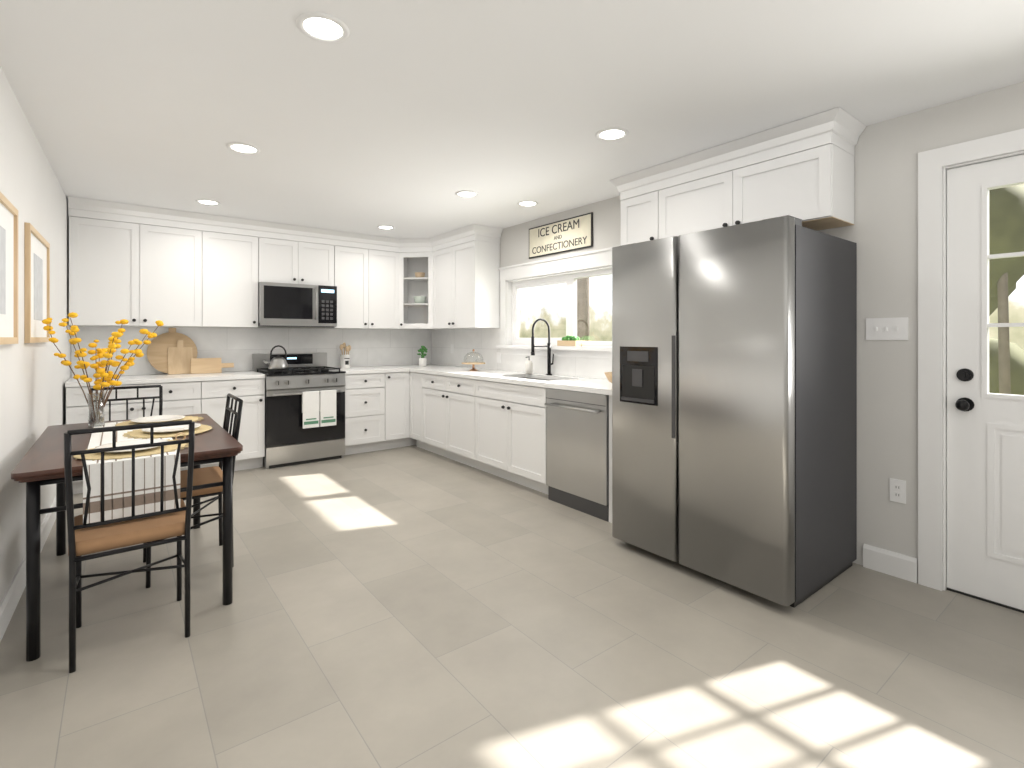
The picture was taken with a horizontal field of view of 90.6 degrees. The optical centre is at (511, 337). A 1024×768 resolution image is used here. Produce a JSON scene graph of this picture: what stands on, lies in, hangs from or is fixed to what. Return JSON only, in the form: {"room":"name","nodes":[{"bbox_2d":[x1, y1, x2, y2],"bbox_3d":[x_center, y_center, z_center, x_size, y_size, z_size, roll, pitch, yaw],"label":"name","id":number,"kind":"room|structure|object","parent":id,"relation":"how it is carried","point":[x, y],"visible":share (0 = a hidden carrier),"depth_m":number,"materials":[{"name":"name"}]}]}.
{"room":"kitchen","nodes":[
{"label":"kitchen","id":0,"kind":"room"},
{"bbox_2d":[0,66,70,602],"bbox_3d":[-1.910,0.050,1.682,0.282,2.440,6.900,0,0,-38],"label":"wall","id":1,"kind":"structure","parent":0,"point":[34,377],"depth_m":2.68,"materials":[{"name":"grey paint"}]},
{"bbox_2d":[0,192,17,344],"bbox_3d":[-2.124,-0.285,2.092,0.039,0.630,0.750,0,0,-38],"label":"picture frame","id":2,"kind":"object","parent":1,"relation":"attached to","point":[8,213],"depth_m":2.28,"materials":[{"name":"brown wood"}]},
{"bbox_2d":[0,496,55,641],"bbox_3d":[-1.659,1.208,1.460,0.163,0.125,6.239,0,0,-38],"label":"baseboard","id":3,"kind":"structure","parent":1,"relation":"attached to","point":[13,594],"depth_m":2.43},
{"bbox_2d":[24,222,49,342],"bbox_3d":[-2.759,-0.285,2.953,0.039,0.630,0.750,0,0,-38],"label":"picture frame","id":4,"kind":"object","parent":1,"relation":"attached to","point":[36,278],"depth_m":2.86,"materials":[{"name":"brown wood"}]},
{"bbox_2d":[71,216,408,375],"bbox_3d":[-2.619,0.050,5.562,4.160,2.440,0.100,0,0,-38],"label":"wall","id":5,"kind":"structure","parent":0,"point":[276,327],"depth_m":5.58,"materials":[{"name":"grey paint"}]},
{"bbox_2d":[68,196,203,326],"bbox_3d":[-3.428,-0.634,4.658,0.958,1.064,0.320,0,0,-38],"label":"upper cabinet","id":6,"kind":"object","parent":5,"relation":"attached to","point":[139,273],"depth_m":4.51,"materials":[{"name":"white wood"}]},
{"bbox_2d":[204,214,259,327],"bbox_3d":[-2.856,-0.634,5.102,0.490,1.064,0.320,0,0,-38],"label":"upper cabinet","id":7,"kind":"object","parent":5,"relation":"attached to","point":[231,261],"depth_m":4.98,"materials":[{"name":"white wood"}]},
{"bbox_2d":[71,326,430,376],"bbox_3d":[-2.496,0.127,5.585,3.570,0.457,0.010,0,0,-38],"label":"backsplash","id":8,"kind":"structure","parent":5,"relation":"attached to","point":[238,347],"depth_m":5.45,"materials":[{"name":"white tile"}]},
{"bbox_2d":[260,221,335,285],"bbox_3d":[-2.360,-0.862,5.486,0.762,0.608,0.320,0,0,-38],"label":"upper cabinet","id":9,"kind":"object","parent":5,"relation":"attached to","point":[291,254],"depth_m":5.35,"materials":[{"name":"white wood"}]},
{"bbox_2d":[258,282,336,326],"bbox_3d":[-2.319,-0.336,5.434,0.762,0.440,0.450,0,0,-38],"label":"microwave","id":10,"kind":"object","parent":9,"relation":"attached to","point":[290,305],"visible":1,"depth_m":5.28,"materials":[{"name":"metal"}]},
{"bbox_2d":[337,344,341,353],"bbox_3d":[-2.017,0.140,5.945,0.070,0.114,0.006,0,0,-38],"label":"electrical outlet plate","id":11,"kind":"object","parent":5,"relation":"attached to","point":[339,351],"depth_m":5.93,"materials":[{"name":"white plastic"}]},
{"bbox_2d":[325,232,399,328],"bbox_3d":[-1.751,-0.634,5.961,0.773,1.064,0.324,0,0,-38],"label":"upper cabinet","id":12,"kind":"object","parent":5,"relation":"attached to","point":[367,280],"depth_m":5.83,"materials":[{"name":"white wood"}]},
{"bbox_2d":[400,237,431,329],"bbox_3d":[-1.145,-0.635,6.051,0.312,1.062,0.312,0,0,-38],"label":"upper cabinet","id":13,"kind":"object","parent":5,"relation":"attached to","point":[415,265],"depth_m":6.07,"materials":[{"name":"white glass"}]},
{"bbox_2d":[0,445,1023,767],"bbox_3d":[-0.473,1.300,2.797,4.160,0.060,7.100,0,0,-38],"label":"floor","id":14,"kind":"structure","parent":0,"point":[410,607],"depth_m":2.04,"materials":[{"name":"tile"}]},
{"bbox_2d":[66,384,141,493],"bbox_3d":[-3.532,0.832,4.385,0.459,0.876,0.620,0,0,-38],"label":"base cabinet","id":15,"kind":"object","parent":14,"relation":"on","point":[76,403],"depth_m":4.15,"materials":[{"name":"white wood"}]},
{"bbox_2d":[89,385,162,421],"bbox_3d":[-2.580,0.808,3.400,0.413,0.925,0.455,0,0,-38],"label":"chair","id":16,"kind":"object","parent":14,"relation":"on","point":[160,396],"visible":0.12,"depth_m":3.60,"materials":[{"name":"black metal"}]},
{"bbox_2d":[11,414,242,661],"bbox_3d":[-1.999,0.895,2.692,0.798,0.750,1.335,0,0,-38],"label":"dining table","id":17,"kind":"object","parent":14,"relation":"on","point":[40,463],"visible":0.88,"depth_m":2.34,"materials":[{"name":"brown wood"}]},
{"bbox_2d":[83,421,179,523],"bbox_3d":[-1.982,0.643,2.637,0.330,0.254,1.244,0,0,-38],"label":"table runner","id":18,"kind":"object","parent":17,"relation":"on","point":[117,488],"visible":0.52,"depth_m":2.15,"materials":[{"name":"white fabric"}]},
{"bbox_2d":[42,312,163,426],"bbox_3d":[-2.402,0.192,2.995,0.570,0.648,0.692,0,0,-38],"label":"vase","id":19,"kind":"object","parent":18,"relation":"on","point":[103,375],"visible":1,"depth_m":2.96,"materials":[{"name":"clear glass"}]},
{"bbox_2d":[115,421,147,425],"bbox_3d":[-2.279,0.514,3.034,0.150,0.005,0.177,0,0,-38],"label":"placemat","id":20,"kind":"object","parent":17,"relation":"on","point":[123,423],"depth_m":3.01,"materials":[{"name":"beige wicker"}]},
{"bbox_2d":[73,433,195,460],"bbox_3d":[-1.737,0.514,2.340,0.451,0.004,0.410,0,0,-32],"label":"placemat","id":21,"kind":"object","parent":17,"relation":"on","point":[167,448],"depth_m":2.23,"materials":[{"name":"beige wicker"}]},
{"bbox_2d":[94,439,167,451],"bbox_3d":[-1.741,0.502,2.326,0.272,0.018,0.272,0,0,7],"label":"plate","id":22,"kind":"object","parent":21,"relation":"on","point":[140,441],"depth_m":2.38,"materials":[{"name":"ceramic"}]},
{"bbox_2d":[175,432,185,439],"bbox_3d":[-1.640,0.492,2.506,0.042,0.041,0.030,0,0,-38],"label":"napkin ring","id":23,"kind":"object","parent":21,"relation":"on","point":[177,434],"visible":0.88,"depth_m":2.50,"materials":[{"name":"brown wood"}]},
{"bbox_2d":[123,429,188,438],"bbox_3d":[-1.915,0.514,2.733,0.286,0.005,0.322,0,0,-38],"label":"placemat","id":24,"kind":"object","parent":17,"relation":"on","point":[139,433],"depth_m":2.69,"materials":[{"name":"beige wicker"}]},
{"bbox_2d":[141,420,200,432],"bbox_3d":[-1.872,0.502,2.788,0.272,0.018,0.272,0,0,7],"label":"plate","id":25,"kind":"object","parent":24,"relation":"on","point":[180,427],"depth_m":2.79,"materials":[{"name":"ceramic"}]},
{"bbox_2d":[168,416,201,421],"bbox_3d":[-2.038,0.514,3.161,0.178,0.005,0.272,0,0,-38],"label":"placemat","id":26,"kind":"object","parent":17,"relation":"on","point":[194,418],"depth_m":3.19,"materials":[{"name":"beige wicker"}]},
{"bbox_2d":[130,415,184,422],"bbox_3d":[-2.154,0.502,3.087,0.272,0.018,0.272,0,0,7],"label":"plate","id":27,"kind":"object","parent":26,"relation":"on","point":[157,419],"depth_m":3.11,"materials":[{"name":"ceramic"}]},
{"bbox_2d":[195,424,212,433],"bbox_3d":[-1.735,0.514,2.848,0.099,0.005,0.308,0,0,-38],"label":"placemat","id":28,"kind":"object","parent":17,"relation":"on","point":[202,428],"depth_m":2.84,"materials":[{"name":"beige wicker"}]},
{"bbox_2d":[64,420,194,672],"bbox_3d":[-1.630,0.808,2.175,0.413,0.925,0.455,0,0,-38],"label":"chair","id":29,"kind":"object","parent":14,"relation":"on","point":[84,538],"visible":1,"depth_m":2.05,"materials":[{"name":"black metal"}]},
{"bbox_2d":[142,381,201,470],"bbox_3d":[-3.170,0.832,4.666,0.459,0.876,0.620,0,0,-38],"label":"base cabinet","id":30,"kind":"object","parent":14,"relation":"on","point":[179,398],"depth_m":4.45,"materials":[{"name":"white wood"}]},
{"bbox_2d":[143,393,242,587],"bbox_3d":[-1.801,0.808,2.843,0.455,0.925,0.413,0,0,-38],"label":"chair","id":31,"kind":"object","parent":14,"relation":"on","point":[208,475],"visible":0.48,"depth_m":2.84,"materials":[{"name":"black metal"}]},
{"bbox_2d":[202,378,264,470],"bbox_3d":[-2.780,0.832,4.969,0.528,0.876,0.620,0,0,-38],"label":"base cabinet","id":32,"kind":"object","parent":14,"relation":"on","point":[252,391],"depth_m":4.79,"materials":[{"name":"white wood"}]},
{"bbox_2d":[65,371,264,386],"bbox_3d":[-3.140,0.374,4.684,1.446,0.036,0.642,0,0,-38],"label":"countertop","id":33,"kind":"structure","parent":32,"relation":"on","point":[153,378],"depth_m":4.56,"materials":[{"name":"stone"}]},
{"bbox_2d":[147,328,233,374],"bbox_3d":[-3.145,0.132,4.972,0.715,0.448,0.158,0,0,-38],"label":"cutting boards","id":34,"kind":"object","parent":33,"relation":"on","point":[172,351],"visible":1,"depth_m":4.91,"materials":[{"name":"brown wood"}]},
{"bbox_2d":[252,353,345,468],"bbox_3d":[-2.230,0.723,5.319,0.762,1.095,0.722,0,0,-38],"label":"range","id":35,"kind":"object","parent":14,"relation":"on","point":[304,408],"visible":0.94,"depth_m":5.08,"materials":[{"name":"metal"}]},
{"bbox_2d":[263,345,287,369],"bbox_3d":[-2.368,0.203,5.080,0.233,0.248,0.184,0,0,-38],"label":"kettle","id":36,"kind":"object","parent":35,"relation":"on","point":[278,362],"visible":1,"depth_m":5.04,"materials":[{"name":"metal"}]},
{"bbox_2d":[345,373,385,454],"bbox_3d":[-1.782,0.832,5.743,0.457,0.876,0.620,0,0,-38],"label":"base cabinet","id":37,"kind":"object","parent":14,"relation":"on","point":[365,394],"depth_m":5.51,"materials":[{"name":"white wood"}]},
{"bbox_2d":[328,366,404,373],"bbox_3d":[-1.674,0.374,5.822,0.722,0.036,0.642,0,0,-38],"label":"countertop","id":38,"kind":"structure","parent":37,"relation":"on","point":[371,369],"depth_m":5.64,"materials":[{"name":"stone"}]},
{"bbox_2d":[340,343,350,367],"bbox_3d":[-1.929,0.207,5.869,0.128,0.295,0.115,0,0,-38],"label":"utensil crock","id":39,"kind":"object","parent":38,"relation":"on","point":[344,360],"visible":1,"depth_m":5.83,"materials":[{"name":"ceramic"}]},
{"bbox_2d":[386,372,409,448],"bbox_3d":[-1.484,0.832,5.974,0.298,0.876,0.620,0,0,-38],"label":"base cabinet","id":40,"kind":"object","parent":14,"relation":"on","point":[397,383],"depth_m":5.75,"materials":[{"name":"white wood"}]},
{"bbox_2d":[410,372,421,447],"bbox_3d":[-0.844,0.832,5.901,0.620,0.876,0.320,0,0,-38],"label":"base cabinet","id":41,"kind":"object","parent":14,"relation":"on","point":[415,378],"depth_m":5.72,"materials":[{"name":"white wood"}]},
{"bbox_2d":[422,373,445,456],"bbox_3d":[-0.585,0.832,5.567,0.620,0.876,0.525,0,0,-38],"label":"base cabinet","id":42,"kind":"object","parent":14,"relation":"on","point":[433,386],"depth_m":5.40,"materials":[{"name":"white wood"}]},
{"bbox_2d":[446,376,473,466],"bbox_3d":[-0.263,0.832,5.152,0.620,0.876,0.525,0,0,-38],"label":"base cabinet","id":43,"kind":"object","parent":14,"relation":"on","point":[459,391],"depth_m":4.98,"materials":[{"name":"white wood"}]},
{"bbox_2d":[474,379,547,494],"bbox_3d":[0.204,0.832,4.550,0.620,0.876,1.000,0,0,-38],"label":"base cabinet","id":44,"kind":"object","parent":14,"relation":"on","point":[498,429],"depth_m":4.32,"materials":[{"name":"white wood"}]},
{"bbox_2d":[397,364,611,394],"bbox_3d":[-0.147,0.474,4.981,0.661,0.236,3.842,0,0,-38],"label":"countertop","id":45,"kind":"structure","parent":44,"relation":"on","point":[588,385],"depth_m":4.60,"materials":[{"name":"stone"}]},
{"bbox_2d":[417,346,427,365],"bbox_3d":[-1.104,0.229,6.268,0.120,0.251,0.111,0,0,-38],"label":"potted plant","id":46,"kind":"object","parent":45,"relation":"on","point":[422,359],"visible":1,"depth_m":6.25,"materials":[{"name":"green plant"}]},
{"bbox_2d":[461,349,484,370],"bbox_3d":[-0.412,0.240,5.426,0.260,0.228,0.260,0,0,-38],"label":"cake stand","id":47,"kind":"object","parent":45,"relation":"on","point":[473,363],"visible":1,"depth_m":5.40,"materials":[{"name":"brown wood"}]},
{"bbox_2d":[525,356,532,373],"bbox_3d":[0.164,0.270,4.924,0.076,0.169,0.070,0,0,-38],"label":"soap dispenser","id":48,"kind":"object","parent":45,"relation":"on","point":[528,366],"visible":0.98,"depth_m":4.90,"materials":[{"name":"white ceramic"}]},
{"bbox_2d":[531,318,553,374],"bbox_3d":[0.285,0.089,4.690,0.247,0.530,0.094,0,0,-38],"label":"faucet","id":49,"kind":"object","parent":45,"relation":"on","point":[549,363],"visible":1,"depth_m":4.75,"materials":[{"name":"black metal"}]},
{"bbox_2d":[604,372,611,382],"bbox_3d":[0.810,0.307,3.704,0.270,0.095,0.267,0,0,-38],"label":"bowl","id":50,"kind":"object","parent":45,"relation":"on","point":[608,375],"visible":0.12,"depth_m":3.67,"materials":[{"name":"brown wood"}]},
{"bbox_2d":[544,388,608,521],"bbox_3d":[0.678,0.834,3.889,0.676,0.872,0.611,0,0,-38],"label":"dishwasher","id":51,"kind":"object","parent":14,"relation":"on","point":[577,450],"visible":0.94,"depth_m":3.68,"materials":[{"name":"metal"}]},
{"bbox_2d":[609,395,611,522],"bbox_3d":[0.974,0.832,3.574,0.600,0.876,0.235,0,0,-38],"label":"base cabinet","id":52,"kind":"object","parent":14,"relation":"on","point":[610,396],"depth_m":3.47,"materials":[{"name":"white wood"}]},
{"bbox_2d":[612,215,856,607],"bbox_3d":[1.259,0.352,2.960,0.872,1.835,1.040,0,0,-38],"label":"refrigerator","id":53,"kind":"object","parent":14,"relation":"on","point":[734,405],"visible":1,"depth_m":2.57,"materials":[{"name":"metal"}]},
{"bbox_2d":[0,0,1023,238],"bbox_3d":[-0.473,-1.190,2.797,4.160,0.040,7.100,0,0,-38],"label":"ceiling","id":54,"kind":"structure","parent":0,"point":[407,119],"depth_m":2.38,"materials":[{"name":"white paint"}]},
{"bbox_2d":[195,199,220,204],"bbox_3d":[-2.625,-1.165,4.380,0.189,0.007,0.189,0,0,13],"label":"recessed light","id":55,"kind":"object","parent":54,"relation":"in","point":[202,201],"depth_m":4.37,"materials":[{"name":"white plastic"}]},
{"bbox_2d":[226,142,260,153],"bbox_3d":[-1.657,-1.165,3.132,0.189,0.007,0.189,0,0,-44],"label":"recessed light","id":56,"kind":"object","parent":54,"relation":"in","point":[244,148],"depth_m":3.12,"materials":[{"name":"white plastic"}]},
{"bbox_2d":[296,12,349,42],"bbox_3d":[-0.713,-1.165,1.915,0.189,0.007,0.189,0,0,13],"label":"recessed light","id":57,"kind":"object","parent":54,"relation":"in","point":[322,27],"depth_m":1.91,"materials":[{"name":"white plastic"}]},
{"bbox_2d":[377,225,394,228],"bbox_3d":[-1.338,-1.165,5.379,0.189,0.007,0.189,0,0,-44],"label":"recessed light","id":58,"kind":"object","parent":54,"relation":"in","point":[381,226],"depth_m":5.37,"materials":[{"name":"white plastic"}]},
{"bbox_2d":[455,191,477,197],"bbox_3d":[-0.369,-1.165,4.131,0.189,0.007,0.189,0,0,-44],"label":"recessed light","id":59,"kind":"object","parent":54,"relation":"in","point":[467,194],"depth_m":4.13,"materials":[{"name":"white plastic"}]},
{"bbox_2d":[517,200,538,206],"bbox_3d":[0.138,-1.165,4.423,0.189,0.007,0.189,0,0,43],"label":"recessed light","id":60,"kind":"object","parent":54,"relation":"in","point":[527,203],"depth_m":4.42,"materials":[{"name":"white plastic"}]},
{"bbox_2d":[595,127,628,140],"bbox_3d":[0.575,-1.165,2.914,0.189,0.007,0.189,0,0,-44],"label":"recessed light","id":61,"kind":"object","parent":54,"relation":"in","point":[613,133],"depth_m":2.91,"materials":[{"name":"white plastic"}]},
{"bbox_2d":[500,82,1023,564],"bbox_3d":[1.111,0.050,4.026,0.150,2.440,6.900,0,0,-38],"label":"wall","id":62,"kind":"structure","parent":0,"point":[882,232],"depth_m":2.73,"materials":[{"name":"grey paint"}]},
{"bbox_2d":[432,224,499,328],"bbox_3d":[-0.539,-0.634,5.759,0.323,1.064,0.914,0,0,-38],"label":"upper cabinet","id":63,"kind":"object","parent":62,"relation":"attached to","point":[465,261],"depth_m":5.47,"materials":[{"name":"white wood"}]},
{"bbox_2d":[497,352,500,362],"bbox_3d":[-0.143,0.220,5.496,0.005,0.114,0.070,0,0,-38],"label":"electrical outlet plate","id":64,"kind":"object","parent":62,"relation":"attached to","point":[498,353],"depth_m":5.49,"materials":[{"name":"white plastic"}]},
{"bbox_2d":[431,328,611,378],"bbox_3d":[0.110,0.127,5.181,0.011,0.457,3.843,0,0,-38],"label":"backsplash","id":65,"kind":"structure","parent":62,"relation":"attached to","point":[484,341],"depth_m":5.61,"materials":[{"name":"white tile"}]},
{"bbox_2d":[496,246,616,358],"bbox_3d":[0.513,-0.285,4.727,0.175,0.930,2.000,0,0,-38],"label":"window unit","id":66,"kind":"structure","parent":62,"relation":"in","point":[571,295],"depth_m":4.86,"materials":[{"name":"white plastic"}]},
{"bbox_2d":[557,335,581,345],"bbox_3d":[0.524,0.031,4.646,0.087,0.097,0.240,0,0,-38],"label":"planter","id":67,"kind":"object","parent":66,"relation":"on","point":[567,340],"visible":1,"depth_m":4.59,"materials":[{"name":"brown wood"}]},
{"bbox_2d":[529,212,592,258],"bbox_3d":[0.436,-0.940,4.755,0.019,0.300,0.860,0,0,-38],"label":"sign","id":68,"kind":"object","parent":62,"relation":"attached to","point":[569,234],"visible":1,"depth_m":4.70,"materials":[{"name":"beige metal"}]},
{"bbox_2d":[617,167,656,245],"bbox_3d":[1.033,-0.901,3.729,0.320,0.532,0.334,0,0,-38],"label":"upper cabinet","id":69,"kind":"object","parent":62,"relation":"attached to","point":[638,191],"depth_m":3.63,"materials":[{"name":"white wood"}]},
{"bbox_2d":[657,111,856,238],"bbox_3d":[1.465,-0.901,3.172,0.320,0.532,1.076,0,0,-38],"label":"upper cabinet","id":70,"kind":"object","parent":62,"relation":"attached to","point":[803,169],"depth_m":2.91,"materials":[{"name":"white wood"}]},
{"bbox_2d":[866,317,907,339],"bbox_3d":[2.014,-0.045,2.727,0.012,0.120,0.190,0,0,-38],"label":"switch plate","id":71,"kind":"object","parent":62,"relation":"attached to","point":[886,328],"visible":1,"depth_m":2.72,"materials":[{"name":"white plastic"}]},
{"bbox_2d":[890,478,905,503],"bbox_3d":[2.046,0.815,2.689,0.009,0.120,0.070,0,0,-38],"label":"electrical outlet plate","id":72,"kind":"object","parent":62,"relation":"attached to","point":[897,490],"depth_m":2.68,"materials":[{"name":"white plastic"}]},
{"bbox_2d":[918,129,1023,590],"bbox_3d":[2.503,0.160,2.216,0.168,2.220,1.125,0,0,-38],"label":"door frame","id":73,"kind":"structure","parent":62,"relation":"attached to","point":[932,369],"depth_m":2.56,"materials":[{"name":"white wood"}]},
{"bbox_2d":[947,154,1023,612],"bbox_3d":[2.453,0.213,2.179,0.124,2.112,0.913,0,0,-38],"label":"entry door","id":74,"kind":"structure","parent":62,"relation":"in","point":[985,495],"depth_m":2.45,"materials":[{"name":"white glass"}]},
{"label":"outside","id":75,"kind":"structure","parent":0,"visible":0},
{"bbox_2d":[519,275,1023,350],"bbox_3d":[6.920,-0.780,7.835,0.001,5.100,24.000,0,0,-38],"label":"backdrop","id":76,"kind":"structure","parent":75,"point":[1017,312],"depth_m":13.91,"materials":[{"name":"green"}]},
{"bbox_3d":[4.217,1.495,5.739,6.840,0.150,24.000,0,0,-38],"label":"ground","id":77,"kind":"structure","parent":75,"visible":0},
{"bbox_2d":[577,184,1023,394],"bbox_3d":[5.588,-1.116,5.546,9.387,5.234,3.635,0,0,40],"label":"tree","id":78,"kind":"object","parent":77,"relation":"on","point":[1016,375],"depth_m":5.49,"materials":[{"name":"green plant"}]}
]}

